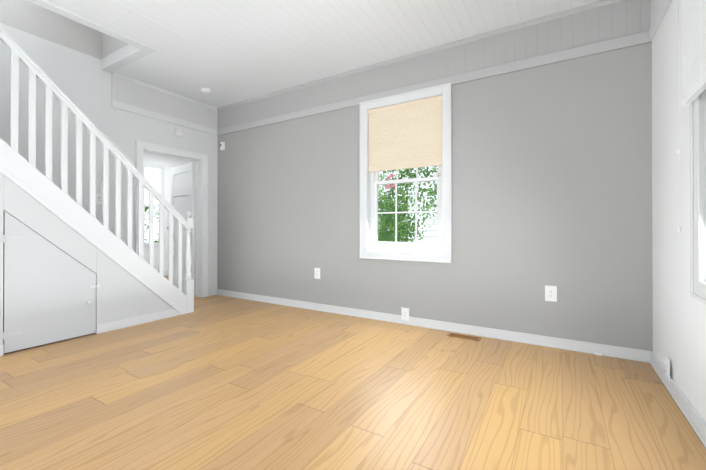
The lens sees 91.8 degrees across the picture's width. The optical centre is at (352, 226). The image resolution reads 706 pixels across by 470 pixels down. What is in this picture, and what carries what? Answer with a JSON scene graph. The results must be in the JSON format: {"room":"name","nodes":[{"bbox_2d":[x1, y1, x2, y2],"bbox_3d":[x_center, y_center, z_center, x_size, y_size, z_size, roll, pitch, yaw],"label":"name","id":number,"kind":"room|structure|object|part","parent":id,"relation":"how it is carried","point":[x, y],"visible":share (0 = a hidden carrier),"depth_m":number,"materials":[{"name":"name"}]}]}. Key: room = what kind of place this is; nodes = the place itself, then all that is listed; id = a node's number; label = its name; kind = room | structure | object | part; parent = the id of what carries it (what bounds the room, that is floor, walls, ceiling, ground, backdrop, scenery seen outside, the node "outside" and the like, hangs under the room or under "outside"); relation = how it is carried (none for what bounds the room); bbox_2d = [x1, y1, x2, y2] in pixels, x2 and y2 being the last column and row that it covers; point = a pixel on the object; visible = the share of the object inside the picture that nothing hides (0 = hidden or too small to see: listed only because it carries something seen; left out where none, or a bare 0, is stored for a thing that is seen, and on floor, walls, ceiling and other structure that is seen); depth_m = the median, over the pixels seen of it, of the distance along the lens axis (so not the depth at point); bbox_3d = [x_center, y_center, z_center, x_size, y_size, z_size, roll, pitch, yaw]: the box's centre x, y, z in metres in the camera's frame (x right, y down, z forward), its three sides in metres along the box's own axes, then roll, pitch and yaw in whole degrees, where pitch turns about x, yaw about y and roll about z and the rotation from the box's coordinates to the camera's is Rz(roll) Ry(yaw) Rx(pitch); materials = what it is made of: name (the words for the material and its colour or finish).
{"room":"empty living room","nodes":[
{"label":"empty living room","id":0,"kind":"room"},
{"bbox_2d":[0,0,127,59],"bbox_3d":[-3.556,-2.928,1.697,1.140,2.160,4.670,0,0,31],"label":"wall","id":1,"kind":"structure","parent":0,"point":[35,20],"depth_m":3.46,"materials":[{"name":"paint"}]},
{"bbox_2d":[27,0,154,53],"bbox_3d":[-2.670,-1.791,2.260,0.095,0.115,2.660,0,0,31],"label":"trim","id":2,"kind":"structure","parent":1,"relation":"attached to","point":[42,3],"depth_m":2.90,"materials":[{"name":"white wood"}]},
{"bbox_2d":[0,23,217,290],"bbox_3d":[-3.629,-0.425,2.520,0.150,2.840,6.018,0,0,31],"label":"wall","id":3,"kind":"structure","parent":0,"point":[81,81],"depth_m":3.67,"materials":[{"name":"grey paint"}]},
{"bbox_2d":[96,193,102,203],"bbox_3d":[-2.771,-0.302,3.775,0.012,0.115,0.125,0,0,31],"label":"light switch","id":4,"kind":"object","parent":3,"relation":"attached to","point":[99,197],"visible":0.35,"depth_m":3.75,"materials":[{"name":"white plastic"}]},
{"bbox_2d":[101,45,148,72],"bbox_3d":[-2.412,-1.786,3.603,0.810,0.115,0.096,0,0,31],"label":"trim","id":5,"kind":"structure","parent":3,"relation":"attached to","point":[126,55],"depth_m":3.59,"materials":[{"name":"white wood"}]},
{"bbox_2d":[111,72,216,110],"bbox_3d":[-2.363,-1.720,4.431,0.035,0.035,1.350,0,0,31],"label":"crown molding","id":6,"kind":"structure","parent":3,"relation":"attached to","point":[113,73],"depth_m":4.31,"materials":[{"name":"grey paint"}]},
{"bbox_2d":[135,140,207,297],"bbox_3d":[-2.404,-0.011,4.525,0.200,2.027,0.970,0,0,31],"label":"door frame","id":7,"kind":"structure","parent":3,"relation":"attached to","point":[200,160],"depth_m":4.83,"materials":[{"name":"white wood"}]},
{"bbox_2d":[174,128,182,137],"bbox_3d":[-2.304,-1.241,4.528,0.032,0.124,0.124,0,0,31],"label":"smoke detector","id":8,"kind":"object","parent":3,"relation":"attached to","point":[178,132],"visible":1,"depth_m":4.51,"materials":[{"name":"white plastic"}]},
{"bbox_2d":[167,162,194,291],"bbox_3d":[-2.575,0.038,5.149,0.775,1.915,0.179,0,0,41],"label":"hall door","id":9,"kind":"structure","parent":3,"relation":"in","point":[182,189],"depth_m":5.10,"materials":[{"name":"white wood"}]},
{"bbox_2d":[105,10,183,50],"bbox_3d":[-1.856,-1.788,3.064,0.460,0.115,0.440,0,0,31],"label":"ceiling","id":10,"kind":"structure","parent":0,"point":[141,35],"depth_m":3.05,"materials":[{"name":"white paint"}]},
{"bbox_2d":[143,152,193,271],"bbox_3d":[-4.246,-0.410,6.512,0.150,2.840,5.600,0,0,31],"label":"wall","id":11,"kind":"structure","parent":0,"point":[168,163],"depth_m":7.01,"materials":[{"name":"white paint"}]},
{"bbox_2d":[143,163,164,247],"bbox_3d":[-4.059,-0.414,6.644,0.030,1.650,0.800,0,0,31],"label":"window","id":12,"kind":"structure","parent":11,"relation":"in","point":[154,175],"depth_m":6.82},
{"bbox_2d":[44,0,599,107],"bbox_3d":[-1.429,-1.799,1.276,5.207,0.100,6.168,0,0,31],"label":"ceiling","id":13,"kind":"structure","parent":0,"point":[227,52],"depth_m":3.07,"materials":[{"name":"white paint"}]},
{"bbox_2d":[200,88,210,93],"bbox_3d":[-1.874,-1.718,4.350,0.132,0.040,0.132,0,0,31],"label":"smoke detector","id":14,"kind":"object","parent":13,"relation":"attached to","point":[205,90],"visible":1,"depth_m":4.31,"materials":[{"name":"white plastic"}]},
{"bbox_2d":[0,295,705,469],"bbox_3d":[-1.365,1.050,1.227,5.057,0.120,6.168,0,0,31],"label":"floor","id":15,"kind":"structure","parent":0,"point":[217,382],"depth_m":1.94,"materials":[{"name":"brown wood"}]},
{"bbox_2d":[0,26,193,355],"bbox_3d":[-2.938,-0.975,2.851,0.684,3.942,3.098,0,0,31],"label":"staircase","id":16,"kind":"structure","parent":15,"relation":"on","point":[70,267],"depth_m":2.99,"materials":[{"name":"paint"}]},
{"bbox_3d":[-2.554,0.433,2.874,0.059,1.102,0.735,0,0,31],"label":"door","id":17,"kind":"part","parent":16,"relation":"part of","materials":[{"name":"paint"}]},
{"bbox_3d":[-2.628,0.244,3.382,0.657,1.510,1.583,0,0,31],"label":"panel","id":18,"kind":"part","parent":16,"relation":"part of","materials":[{"name":"paint"}]},
{"bbox_2d":[447,333,481,340],"bbox_3d":[0.999,0.993,3.074,0.280,0.008,0.090,0,0,31],"label":"floor vent","id":19,"kind":"object","parent":15,"relation":"in","point":[465,337],"visible":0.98,"depth_m":3.07,"materials":[{"name":"brown wood"}]},
{"bbox_2d":[217,42,652,350],"bbox_3d":[0.198,-0.420,3.804,5.057,2.840,0.150,0,0,31],"label":"wall","id":20,"kind":"structure","parent":0,"point":[552,174],"depth_m":3.04,"materials":[{"name":"grey paint"}]},
{"bbox_2d":[220,142,224,149],"bbox_3d":[-1.901,-1.165,4.965,0.060,0.110,0.050,0,0,31],"label":"detector","id":21,"kind":"object","parent":20,"relation":"attached to","point":[222,145],"visible":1,"depth_m":4.95,"materials":[{"name":"white plastic"}]},
{"bbox_2d":[314,268,319,278],"bbox_3d":[-0.427,0.561,4.087,0.084,0.127,0.010,0,0,31],"label":"electrical outlet","id":22,"kind":"object","parent":20,"relation":"attached to","point":[316,273],"visible":1,"depth_m":4.08,"materials":[{"name":"white plastic"}]},
{"bbox_2d":[401,307,408,320],"bbox_3d":[0.533,0.894,3.483,0.084,0.127,0.010,0,0,31],"label":"electrical outlet","id":23,"kind":"object","parent":20,"relation":"attached to","point":[404,313],"visible":1,"depth_m":3.48,"materials":[{"name":"white plastic"}]},
{"bbox_2d":[360,83,451,262],"bbox_3d":[0.546,-0.506,3.575,1.004,1.714,0.180,0,0,31],"label":"window","id":24,"kind":"structure","parent":20,"relation":"in","point":[444,91],"depth_m":3.44,"materials":[{"name":"white wood"}]},
{"bbox_2d":[368,96,441,171],"bbox_3d":[0.530,-0.936,3.550,0.822,0.671,0.042,0,0,31],"label":"window blind","id":25,"kind":"object","parent":24,"relation":"attached to","point":[407,135],"visible":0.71,"depth_m":3.52,"materials":[{"name":"beige fabric"}]},
{"bbox_2d":[370,165,441,252],"bbox_3d":[0.562,-0.506,3.601,0.830,1.540,0.090,0,0,31],"label":"window unit","id":26,"kind":"structure","parent":24,"relation":"in","point":[404,246],"depth_m":3.60,"materials":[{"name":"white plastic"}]},
{"bbox_2d":[217,0,622,110],"bbox_3d":[0.065,-1.722,3.781,4.860,0.035,0.035,0,0,31],"label":"crown molding","id":27,"kind":"structure","parent":20,"relation":"attached to","point":[586,7],"depth_m":3.27,"materials":[{"name":"grey paint"}]},
{"bbox_2d":[212,289,647,361],"bbox_3d":[0.068,0.959,3.777,4.860,0.082,0.022,0,0,31],"label":"baseboard","id":28,"kind":"structure","parent":20,"relation":"attached to","point":[567,344],"depth_m":3.17,"materials":[{"name":"white wood"}]},
{"bbox_2d":[545,285,556,301],"bbox_3d":[1.639,0.556,2.832,0.084,0.127,0.010,0,0,31],"label":"electrical outlet","id":29,"kind":"object","parent":20,"relation":"attached to","point":[550,293],"visible":1,"depth_m":2.83,"materials":[{"name":"white plastic"}]},
{"bbox_2d":[652,0,705,422],"bbox_3d":[0.693,-0.435,-0.106,0.150,2.840,6.018,0,0,31],"label":"wall","id":30,"kind":"structure","parent":0,"point":[679,327],"depth_m":2.03,"materials":[{"name":"paint"}]},
{"bbox_2d":[648,351,705,447],"bbox_3d":[0.658,0.945,-0.002,0.022,0.082,5.868,0,0,31],"label":"baseboard","id":31,"kind":"structure","parent":30,"relation":"attached to","point":[696,421],"depth_m":1.85,"materials":[{"name":"white wood"}]},
{"bbox_2d":[665,356,669,381],"bbox_3d":[1.918,0.869,2.089,0.010,0.127,0.084,0,0,31],"label":"electrical outlet","id":32,"kind":"object","parent":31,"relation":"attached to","point":[667,368],"visible":1,"depth_m":2.07,"materials":[{"name":"white plastic"}]},
{"bbox_2d":[677,0,705,303],"bbox_3d":[1.495,-0.533,1.266,0.203,1.752,1.120,0,0,31],"label":"window","id":33,"kind":"structure","parent":30,"relation":"in","point":[697,108],"depth_m":1.62,"materials":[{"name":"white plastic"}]},
{"bbox_3d":[1.702,-0.687,1.787,0.016,1.441,0.015,0,0,31],"label":"blind cord","id":34,"kind":"part","parent":33,"relation":"part of","materials":[{"name":"white plastic"}]},
{"bbox_2d":[681,0,705,105],"bbox_3d":[1.386,-1.015,1.267,0.027,0.832,1.014,0,0,31],"label":"window blind","id":35,"kind":"object","parent":33,"relation":"attached to","point":[693,50],"visible":1,"depth_m":1.56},
{"bbox_3d":[-2.991,-0.439,-1.300,4.907,2.840,0.150,0,0,31],"label":"wall","id":36,"kind":"structure","parent":0,"visible":0},
{"bbox_2d":[112,100,215,134],"bbox_3d":[-2.368,-1.384,4.433,0.022,0.083,1.350,0,0,31],"label":"trim","id":37,"kind":"structure","parent":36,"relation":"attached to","point":[115,104],"depth_m":4.31,"materials":[{"name":"grey paint"}]},
{"bbox_2d":[111,73,218,129],"bbox_3d":[-2.366,-1.581,4.450,0.008,0.312,1.380,0,0,31],"label":"trim","id":38,"kind":"structure","parent":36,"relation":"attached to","point":[124,91],"depth_m":4.34,"materials":[{"name":"white wood"}]},
{"bbox_2d":[216,32,643,135],"bbox_3d":[0.067,-1.386,3.784,4.860,0.083,0.026,0,0,31],"label":"trim","id":39,"kind":"structure","parent":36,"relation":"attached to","point":[598,47],"depth_m":3.12,"materials":[{"name":"grey paint"}]},
{"bbox_2d":[219,0,646,128],"bbox_3d":[0.085,-1.584,3.784,4.890,0.312,0.008,0,0,31],"label":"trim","id":40,"kind":"structure","parent":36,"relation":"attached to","point":[612,21],"depth_m":3.19,"materials":[{"name":"white wood"}]},
{"bbox_2d":[647,0,661,30],"bbox_3d":[0.664,-1.598,0.004,0.008,0.312,5.868,0,0,31],"label":"trim","id":41,"kind":"structure","parent":36,"relation":"attached to","point":[652,5],"depth_m":2.48,"materials":[{"name":"white wood"}]},
{"bbox_2d":[644,0,671,43],"bbox_3d":[0.657,-1.401,0.008,0.026,0.083,5.868,0,0,31],"label":"trim","id":42,"kind":"structure","parent":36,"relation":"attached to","point":[649,35],"depth_m":2.29,"materials":[{"name":"grey paint"}]},
{"label":"outside","id":43,"kind":"structure","parent":0,"visible":0},
{"bbox_2d":[385,174,397,230],"bbox_3d":[0.655,0.547,5.915,0.270,2.922,0.116,0,0,31],"label":"flowers","id":44,"kind":"object","parent":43,"point":[389,178],"depth_m":5.91,"materials":[{"name":"pink plant"}]},
{"bbox_2d":[378,169,407,241],"bbox_3d":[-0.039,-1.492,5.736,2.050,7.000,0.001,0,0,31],"label":"bush","id":45,"kind":"object","parent":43,"point":[388,234],"depth_m":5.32,"materials":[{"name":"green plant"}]},
{"bbox_2d":[378,166,436,242],"bbox_3d":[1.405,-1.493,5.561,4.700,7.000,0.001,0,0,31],"label":"tree","id":46,"kind":"object","parent":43,"point":[428,206],"depth_m":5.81,"materials":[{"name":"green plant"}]},
{"bbox_2d":[378,166,437,242],"bbox_3d":[1.950,-1.740,6.459,4.700,7.500,0.100,0,0,31],"label":"house","id":47,"kind":"structure","parent":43,"point":[428,234],"depth_m":6.75,"materials":[{"name":"white"}]}
]}

